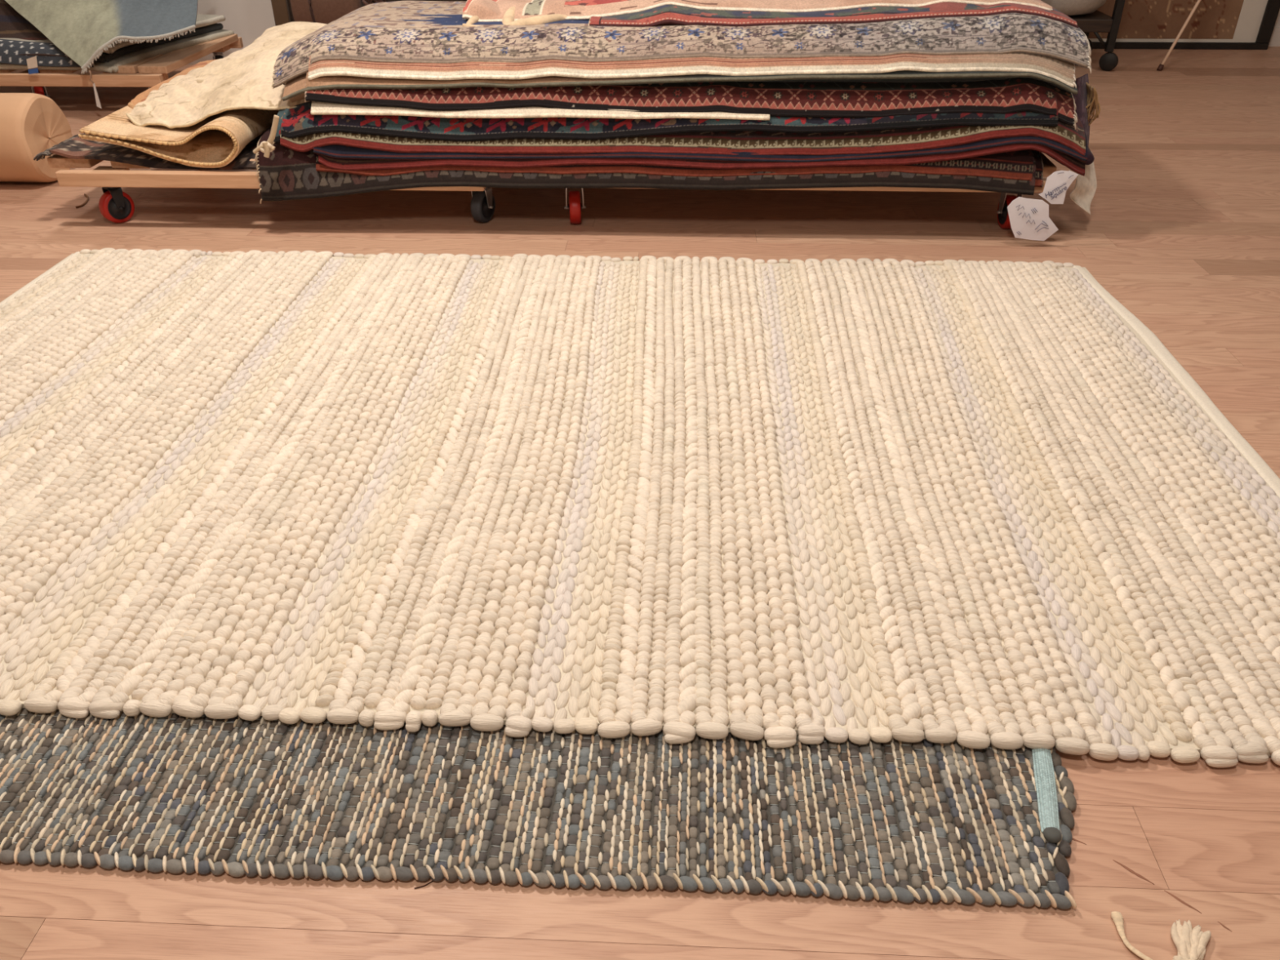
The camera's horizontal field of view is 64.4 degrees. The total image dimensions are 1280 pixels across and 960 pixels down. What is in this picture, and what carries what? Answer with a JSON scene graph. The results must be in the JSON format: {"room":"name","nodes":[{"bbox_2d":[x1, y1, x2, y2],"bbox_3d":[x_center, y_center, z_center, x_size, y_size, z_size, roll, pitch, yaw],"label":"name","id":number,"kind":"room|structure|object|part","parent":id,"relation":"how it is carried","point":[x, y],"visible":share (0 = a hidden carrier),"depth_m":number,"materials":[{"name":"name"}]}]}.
{"room":"store","nodes":[
{"label":"store","id":0,"kind":"room"},
{"bbox_2d":[187,0,275,64],"bbox_3d":[-4.072,-4.420,6.178,3.610,3.400,0.850,1,33,3],"label":"wall","id":1,"kind":"structure","parent":0,"point":[248,20],"depth_m":6.52,"materials":[{"name":"white paint"}]},
{"bbox_2d":[0,46,1279,959],"bbox_3d":[0.392,-0.679,3.536,15.593,0.061,10.309,1,33,3],"label":"floor","id":2,"kind":"structure","parent":0,"point":[1182,228],"depth_m":3.07,"materials":[{"name":"brown wood"}]},
{"bbox_2d":[0,93,72,182],"bbox_3d":[-3.216,-1.502,4.441,1.320,0.368,0.376,1,33,3],"label":"rolled rug","id":3,"kind":"object","parent":2,"relation":"on","point":[31,124],"visible":0.87,"depth_m":4.32,"materials":[{"name":"beige fabric"}]},
{"bbox_2d":[75,193,88,208],"bbox_3d":[-2.331,-1.172,4.260,0.034,0.007,0.183,-8,34,-12],"label":"scrap","id":4,"kind":"object","parent":2,"relation":"on","point":[85,194],"visible":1,"depth_m":4.23,"materials":[{"name":"fabric"}]},
{"bbox_2d":[0,34,243,97],"bbox_3d":[-3.403,-2.405,5.968,1.760,0.236,1.160,1,33,3],"label":"wooden dolly","id":5,"kind":"object","parent":2,"relation":"on","point":[153,70],"visible":0.48,"depth_m":5.47,"materials":[{"name":"brown wood"}]},
{"bbox_3d":[-3.431,-2.154,5.465,1.760,0.060,0.040,1,33,3],"label":"rail","id":6,"kind":"part","parent":5,"relation":"part of","materials":[{"name":"brown wood"}]},
{"bbox_2d":[0,29,234,73],"bbox_3d":[-3.385,-2.506,5.905,1.697,0.073,1.044,1,33,3],"label":"folded blanket","id":7,"kind":"object","parent":5,"relation":"on","point":[111,67],"visible":0.28,"depth_m":5.65,"materials":[{"name":"fabric"}]},
{"bbox_2d":[0,39,93,66],"bbox_3d":[-3.592,-2.312,5.467,1.330,0.156,0.120,1,33,3],"label":"rug","id":8,"kind":"object","parent":7,"relation":"on","point":[11,51],"visible":0.66,"depth_m":5.43,"materials":[{"name":"fabric"}]},
{"bbox_2d":[26,56,38,74],"bbox_3d":[-3.213,-2.194,5.373,0.058,0.088,0.022,1,33,3],"label":"label","id":9,"kind":"object","parent":8,"relation":"attached to","point":[32,62],"visible":1,"depth_m":5.37,"materials":[{"name":"white paper"}]},
{"bbox_2d":[93,22,223,62],"bbox_3d":[-3.415,-2.554,5.899,1.635,0.068,1.003,1,33,3],"label":"folded blanket","id":10,"kind":"object","parent":7,"relation":"on","point":[104,57],"visible":0.08,"depth_m":5.74,"materials":[{"name":"fabric"}]},
{"bbox_2d":[0,13,225,53],"bbox_3d":[-3.403,-2.595,5.885,1.661,0.062,0.982,1,33,3],"label":"folded blanket","id":11,"kind":"object","parent":10,"relation":"on","point":[202,20],"visible":0.12,"depth_m":6.06,"materials":[{"name":"fabric"}]},
{"bbox_2d":[0,0,89,66],"bbox_3d":[-3.401,-2.581,5.577,0.988,0.511,0.615,1,33,3],"label":"striped rug","id":12,"kind":"object","parent":11,"relation":"on","point":[13,24],"visible":0.37,"depth_m":5.58,"materials":[{"name":"fabric"}]},
{"bbox_2d":[4,0,197,74],"bbox_3d":[-3.022,-2.583,5.515,1.235,0.568,0.814,-6,33,-8],"label":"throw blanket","id":13,"kind":"object","parent":12,"relation":"on","point":[81,29],"visible":1,"depth_m":5.47,"materials":[{"name":"fabric"}]},
{"bbox_2d":[88,70,102,108],"bbox_3d":[-2.896,-2.071,5.391,0.023,0.194,0.007,1,33,3],"label":"tag","id":14,"kind":"object","parent":13,"relation":"hanging from","point":[98,103],"visible":1,"depth_m":5.41,"materials":[{"name":"paper"}]},
{"bbox_3d":[-3.245,-2.425,5.629,1.924,0.052,0.733,-16,36,-23],"label":"edge cord","id":15,"kind":"part","parent":11,"relation":"part of","materials":[{"name":"fabric"}]},
{"bbox_3d":[-3.375,-2.761,6.404,1.760,0.060,0.040,1,33,3],"label":"rail","id":16,"kind":"part","parent":5,"relation":"part of","materials":[{"name":"brown wood"}]},
{"bbox_2d":[46,154,495,222],"bbox_3d":[-1.409,-1.340,4.285,1.742,0.256,0.980,1,33,3],"label":"wooden dolly","id":17,"kind":"object","parent":2,"relation":"on","point":[115,205],"visible":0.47,"depth_m":3.87,"materials":[{"name":"brown wood"}]},
{"bbox_2d":[33,133,260,169],"bbox_3d":[-1.805,-1.436,4.219,1.008,0.072,0.867,1,33,3],"label":"patterned rug","id":18,"kind":"object","parent":17,"relation":"on","point":[76,148],"visible":0.27,"depth_m":3.92,"materials":[{"name":"fabric"}]},
{"bbox_2d":[77,106,279,168],"bbox_3d":[-1.790,-1.426,4.085,0.636,0.161,0.672,1,33,3],"label":"jute rug","id":19,"kind":"object","parent":18,"relation":"on","point":[216,140],"visible":0.66,"depth_m":3.89,"materials":[{"name":"fabric"}]},
{"bbox_2d":[127,58,218,109],"bbox_3d":[-1.798,-1.678,4.288,0.580,0.145,0.668,1,33,3],"label":"rug","id":20,"kind":"object","parent":19,"relation":"on","point":[141,97],"visible":0.09,"depth_m":4.29,"materials":[{"name":"fabric"}]},
{"bbox_2d":[125,21,327,128],"bbox_3d":[-1.540,-1.674,4.173,0.818,0.266,0.853,6,33,9],"label":"rug","id":21,"kind":"object","parent":19,"relation":"on","point":[243,78],"visible":0.7,"depth_m":4.01,"materials":[{"name":"fabric"}]},
{"bbox_2d":[257,126,271,137],"bbox_3d":[-1.613,-1.599,4.287,0.442,0.160,0.565,1,33,3],"label":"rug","id":22,"kind":"object","parent":18,"relation":"on","point":[263,133],"visible":0.02,"depth_m":4.09,"materials":[{"name":"fabric"}]},
{"bbox_3d":[-1.404,-1.137,3.855,1.640,0.055,0.040,1,33,3],"label":"rail","id":23,"kind":"part","parent":17,"relation":"part of","materials":[{"name":"brown wood"}]},
{"bbox_2d":[271,0,466,26],"bbox_3d":[0.013,-3.386,5.926,4.460,1.900,0.486,1,33,3],"label":"tall cabinet","id":24,"kind":"object","parent":2,"relation":"on","point":[282,9],"visible":0.02,"depth_m":6.15,"materials":[{"name":"brown wood"}]},
{"bbox_3d":[-2.180,-3.326,5.851,0.090,1.900,0.035,1,33,3],"label":"post","id":25,"kind":"part","parent":24,"relation":"part of","materials":[{"name":"brown wood"}]},
{"bbox_2d":[413,880,433,888],"bbox_3d":[-0.314,0.598,1.508,0.043,0.002,0.005,-18,37,-25],"label":"thread","id":26,"kind":"object","parent":2,"relation":"on","point":[431,881],"visible":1,"depth_m":1.50,"materials":[{"name":"fabric"}]},
{"bbox_2d":[0,707,1076,909],"bbox_3d":[-0.472,0.341,1.892,2.374,0.019,0.922,1,33,3],"label":"rug","id":27,"kind":"object","parent":2,"relation":"on","point":[904,822],"visible":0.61,"depth_m":1.61,"materials":[{"name":"fabric"}]},
{"bbox_2d":[1031,748,1062,843],"bbox_3d":[0.656,0.481,1.645,0.033,0.012,0.254,7,34,12],"label":"strap","id":28,"kind":"object","parent":27,"relation":"on","point":[1043,769],"visible":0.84,"depth_m":1.61,"materials":[{"name":"fabric"}]},
{"bbox_2d":[0,248,1279,767],"bbox_3d":[-0.299,-0.189,2.684,3.684,0.049,2.293,1,33,3],"label":"rug","id":29,"kind":"object","parent":2,"relation":"on","point":[975,504],"visible":1,"depth_m":2.29,"materials":[{"name":"fabric"}]},
{"bbox_2d":[564,151,1057,228],"bbox_3d":[0.608,-1.290,4.199,1.940,0.246,0.975,1,33,3],"label":"wooden dolly","id":30,"kind":"object","parent":2,"relation":"on","point":[575,207],"visible":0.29,"depth_m":3.84,"materials":[{"name":"brown wood"}]},
{"bbox_2d":[254,127,1035,204],"bbox_3d":[0.017,-1.374,4.132,2.877,0.234,0.976,1,33,3],"label":"patterned rug","id":31,"kind":"object","parent":30,"relation":"on","point":[287,174],"visible":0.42,"depth_m":3.76,"materials":[{"name":"fabric"}]},
{"bbox_2d":[315,149,1043,187],"bbox_3d":[0.153,-1.415,4.106,2.679,0.156,0.962,1,33,3],"label":"patterned rug","id":32,"kind":"object","parent":31,"relation":"on","point":[1013,165],"visible":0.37,"depth_m":3.70,"materials":[{"name":"fabric"}]},
{"bbox_2d":[318,144,1084,176],"bbox_3d":[0.227,-1.466,4.068,2.801,0.212,0.962,1,33,3],"label":"patterned rug","id":33,"kind":"object","parent":32,"relation":"on","point":[1077,166],"visible":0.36,"depth_m":3.71,"materials":[{"name":"fabric"}]},
{"bbox_2d":[313,130,1087,162],"bbox_3d":[0.218,-1.492,4.054,2.810,0.188,0.958,1,33,3],"label":"patterned rug","id":34,"kind":"object","parent":33,"relation":"on","point":[335,151],"visible":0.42,"depth_m":3.69,"materials":[{"name":"fabric"}]},
{"bbox_2d":[280,116,1085,155],"bbox_3d":[0.153,-1.517,4.048,2.926,0.194,0.949,1,33,3],"label":"patterned rug","id":35,"kind":"object","parent":34,"relation":"on","point":[763,143],"visible":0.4,"depth_m":3.69,"materials":[{"name":"fabric"}]},
{"bbox_2d":[253,115,279,157],"bbox_3d":[-1.358,-1.248,3.691,0.114,0.145,0.044,1,33,3],"label":"string","id":36,"kind":"object","parent":35,"relation":"hanging from","point":[266,147],"visible":1,"depth_m":3.70,"materials":[{"name":"beige fabric"}]},
{"bbox_2d":[271,101,1057,146],"bbox_3d":[0.073,-1.540,4.046,2.859,0.211,0.936,1,33,3],"label":"patterned rug","id":37,"kind":"object","parent":35,"relation":"on","point":[297,122],"visible":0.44,"depth_m":3.70,"materials":[{"name":"fabric"}]},
{"bbox_2d":[310,101,769,119],"bbox_3d":[-0.346,-1.593,4.039,1.669,0.089,0.931,1,33,3],"label":"patterned rug","id":38,"kind":"object","parent":37,"relation":"on","point":[317,108],"visible":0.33,"depth_m":3.67,"materials":[{"name":"fabric"}]},
{"bbox_2d":[304,77,1077,129],"bbox_3d":[0.189,-1.605,4.007,2.784,0.191,0.918,1,33,3],"label":"patterned rug","id":39,"kind":"object","parent":38,"relation":"on","point":[853,100],"visible":0.48,"depth_m":3.65,"materials":[{"name":"fabric"}]},
{"bbox_2d":[282,70,1078,102],"bbox_3d":[0.137,-1.662,3.986,2.849,0.215,0.897,1,33,3],"label":"patterned rug","id":40,"kind":"object","parent":39,"relation":"on","point":[295,89],"visible":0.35,"depth_m":3.64,"materials":[{"name":"fabric"}]},
{"bbox_2d":[307,53,1076,88],"bbox_3d":[0.187,-1.713,3.955,2.743,0.178,0.889,1,33,3],"label":"patterned rug","id":41,"kind":"object","parent":40,"relation":"on","point":[1063,71],"visible":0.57,"depth_m":3.60,"materials":[{"name":"fabric"}]},
{"bbox_2d":[271,0,1091,88],"bbox_3d":[0.136,-1.717,3.939,2.949,0.257,0.796,1,33,3],"label":"patterned rug","id":42,"kind":"object","parent":41,"relation":"on","point":[397,31],"visible":0.67,"depth_m":3.64,"materials":[{"name":"fabric"}]},
{"bbox_2d":[587,2,1078,27],"bbox_3d":[0.714,-1.807,3.959,1.788,0.187,0.647,1,33,3],"label":"patterned rug","id":43,"kind":"object","parent":42,"relation":"on","point":[669,14],"visible":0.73,"depth_m":3.71,"materials":[{"name":"fabric"}]},
{"bbox_2d":[462,0,1053,26],"bbox_3d":[0.432,-1.863,3.972,2.181,0.145,0.674,1,33,3],"label":"patterned rug","id":44,"kind":"object","parent":43,"relation":"on","point":[510,12],"visible":0.95,"depth_m":3.79,"materials":[{"name":"fabric"}]},
{"bbox_2d":[1071,73,1090,146],"bbox_3d":[1.679,-1.379,3.838,0.112,0.278,0.288,20,38,28],"label":"rug","id":45,"kind":"object","parent":35,"relation":"hanging from","point":[1081,98],"visible":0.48,"depth_m":3.79,"materials":[{"name":"fabric"}]},
{"bbox_2d":[1070,151,1097,214],"bbox_3d":[1.697,-1.141,3.861,0.086,0.225,0.228,14,35,21],"label":"cloth","id":46,"kind":"object","parent":45,"relation":"hanging from","point":[1082,194],"visible":0.77,"depth_m":3.84,"materials":[{"name":"beige fabric"}]},
{"bbox_2d":[1084,146,1094,164],"bbox_3d":[1.676,-1.225,3.823,0.042,0.047,0.132,5,33,8],"label":"rolled corner","id":47,"kind":"object","parent":45,"relation":"attached to","point":[1091,157],"visible":0.45,"depth_m":3.77,"materials":[{"name":"fabric"}]},
{"bbox_2d":[1085,82,1100,125],"bbox_3d":[1.697,-1.414,3.861,0.088,0.173,0.125,1,33,3],"label":"tassel","id":48,"kind":"object","parent":45,"relation":"hanging from","point":[1092,101],"visible":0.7,"depth_m":3.82,"materials":[{"name":"fabric"}]},
{"bbox_2d":[1039,170,1078,204],"bbox_3d":[1.498,-1.048,3.641,0.125,0.121,0.007,1,33,3],"label":"paper tag","id":49,"kind":"object","parent":31,"relation":"hanging from","point":[1056,184],"visible":1,"depth_m":3.64,"materials":[{"name":"white paper"}]},
{"bbox_2d":[1007,196,1057,240],"bbox_3d":[1.430,-0.949,3.697,0.200,0.162,0.008,1,33,3],"label":"paper tag","id":50,"kind":"object","parent":49,"relation":"hanging from","point":[1029,219],"visible":1,"depth_m":3.70,"materials":[{"name":"white paper"}]},
{"bbox_3d":[0.584,-1.100,3.766,1.940,0.042,0.040,1,33,3],"label":"rail","id":51,"kind":"part","parent":30,"relation":"part of","materials":[{"name":"brown wood"}]},
{"bbox_2d":[1068,0,1124,71],"bbox_3d":[2.640,-3.102,6.367,0.718,0.920,0.564,1,33,3],"label":"rolling cart","id":52,"kind":"object","parent":2,"relation":"on","point":[1095,22],"visible":0.23,"depth_m":6.27,"materials":[{"name":"black metal"}]},
{"bbox_2d":[1040,0,1106,16],"bbox_3d":[2.634,-3.129,6.356,0.622,0.375,0.622,1,33,3],"label":"pouf","id":53,"kind":"object","parent":52,"relation":"on","point":[1068,7],"visible":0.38,"depth_m":6.20,"materials":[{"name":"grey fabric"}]},
{"bbox_2d":[1068,9,1112,32],"bbox_3d":[2.627,-2.939,6.480,0.635,0.075,0.520,1,33,3],"label":"shelf","id":54,"kind":"object","parent":52,"relation":"attached to","point":[1097,21],"depth_m":6.26,"materials":[{"name":"brown wood"}]},
{"bbox_3d":[2.921,-3.010,6.118,0.044,0.805,0.044,1,33,3],"label":"leg","id":55,"kind":"part","parent":52,"relation":"part of","materials":[{"name":"black metal"}]},
{"bbox_2d":[1111,911,1152,959],"bbox_3d":[0.691,0.646,1.418,0.030,0.009,0.100,-12,35,-17],"label":"yarn","id":56,"kind":"object","parent":2,"relation":"on","point":[1117,918],"visible":1,"depth_m":1.43,"materials":[{"name":"fabric"}]},
{"bbox_2d":[1156,0,1200,71],"bbox_3d":[3.749,-3.517,6.188,1.204,1.816,0.030,-21,38,-28],"label":"leaning pole","id":57,"kind":"object","parent":2,"relation":"on","point":[1161,66],"visible":1,"depth_m":6.35,"materials":[{"name":"brown wood"}]},
{"bbox_2d":[1088,0,1279,49],"bbox_3d":[3.432,-3.841,6.474,1.740,2.040,0.050,1,33,3],"label":"framed print","id":58,"kind":"object","parent":2,"relation":"on","point":[1215,24],"visible":0.53,"depth_m":6.92,"materials":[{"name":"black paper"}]},
{"bbox_3d":[3.436,-3.002,7.016,1.740,0.042,0.050,1,33,3],"label":"frame rail","id":59,"kind":"part","parent":58,"relation":"part of","materials":[{"name":"black wood"}]},
{"bbox_3d":[4.258,-3.814,6.442,0.085,1.938,0.050,1,33,3],"label":"frame rail","id":60,"kind":"part","parent":58,"relation":"part of","materials":[{"name":"black wood"}]},
{"bbox_2d":[1170,919,1211,959],"bbox_3d":[0.761,0.648,1.408,0.050,0.014,0.094,18,37,26],"label":"tuft","id":61,"kind":"object","parent":2,"relation":"on","point":[1190,943],"visible":1,"depth_m":1.41,"materials":[{"name":"fabric"}]},
{"bbox_3d":[-1.676,-2.393,5.861,0.380,0.318,0.300,1,33,3],"label":"wooden crate","id":62,"kind":"object","parent":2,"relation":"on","visible":0},
{"bbox_2d":[289,0,386,23],"bbox_3d":[-1.669,-2.675,5.667,0.437,0.402,0.401,1,33,3],"label":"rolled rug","id":63,"kind":"object","parent":62,"relation":"on","point":[323,11],"visible":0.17,"depth_m":5.52,"materials":[{"name":"fabric"}]},
{"bbox_2d":[1274,9,1279,27],"bbox_3d":[0.394,-4.601,6.421,12.800,3.400,0.200,1,33,3],"label":"wall","id":64,"kind":"structure","parent":0,"point":[1277,21],"depth_m":7.00,"materials":[{"name":"white paint"}]},
{"bbox_2d":[1268,27,1279,46],"bbox_3d":[2.198,-3.121,7.138,8.890,0.120,0.020,1,33,3],"label":"baseboard","id":65,"kind":"structure","parent":64,"relation":"attached to","point":[1275,37],"depth_m":7.04,"materials":[{"name":"white paint"}]}
]}

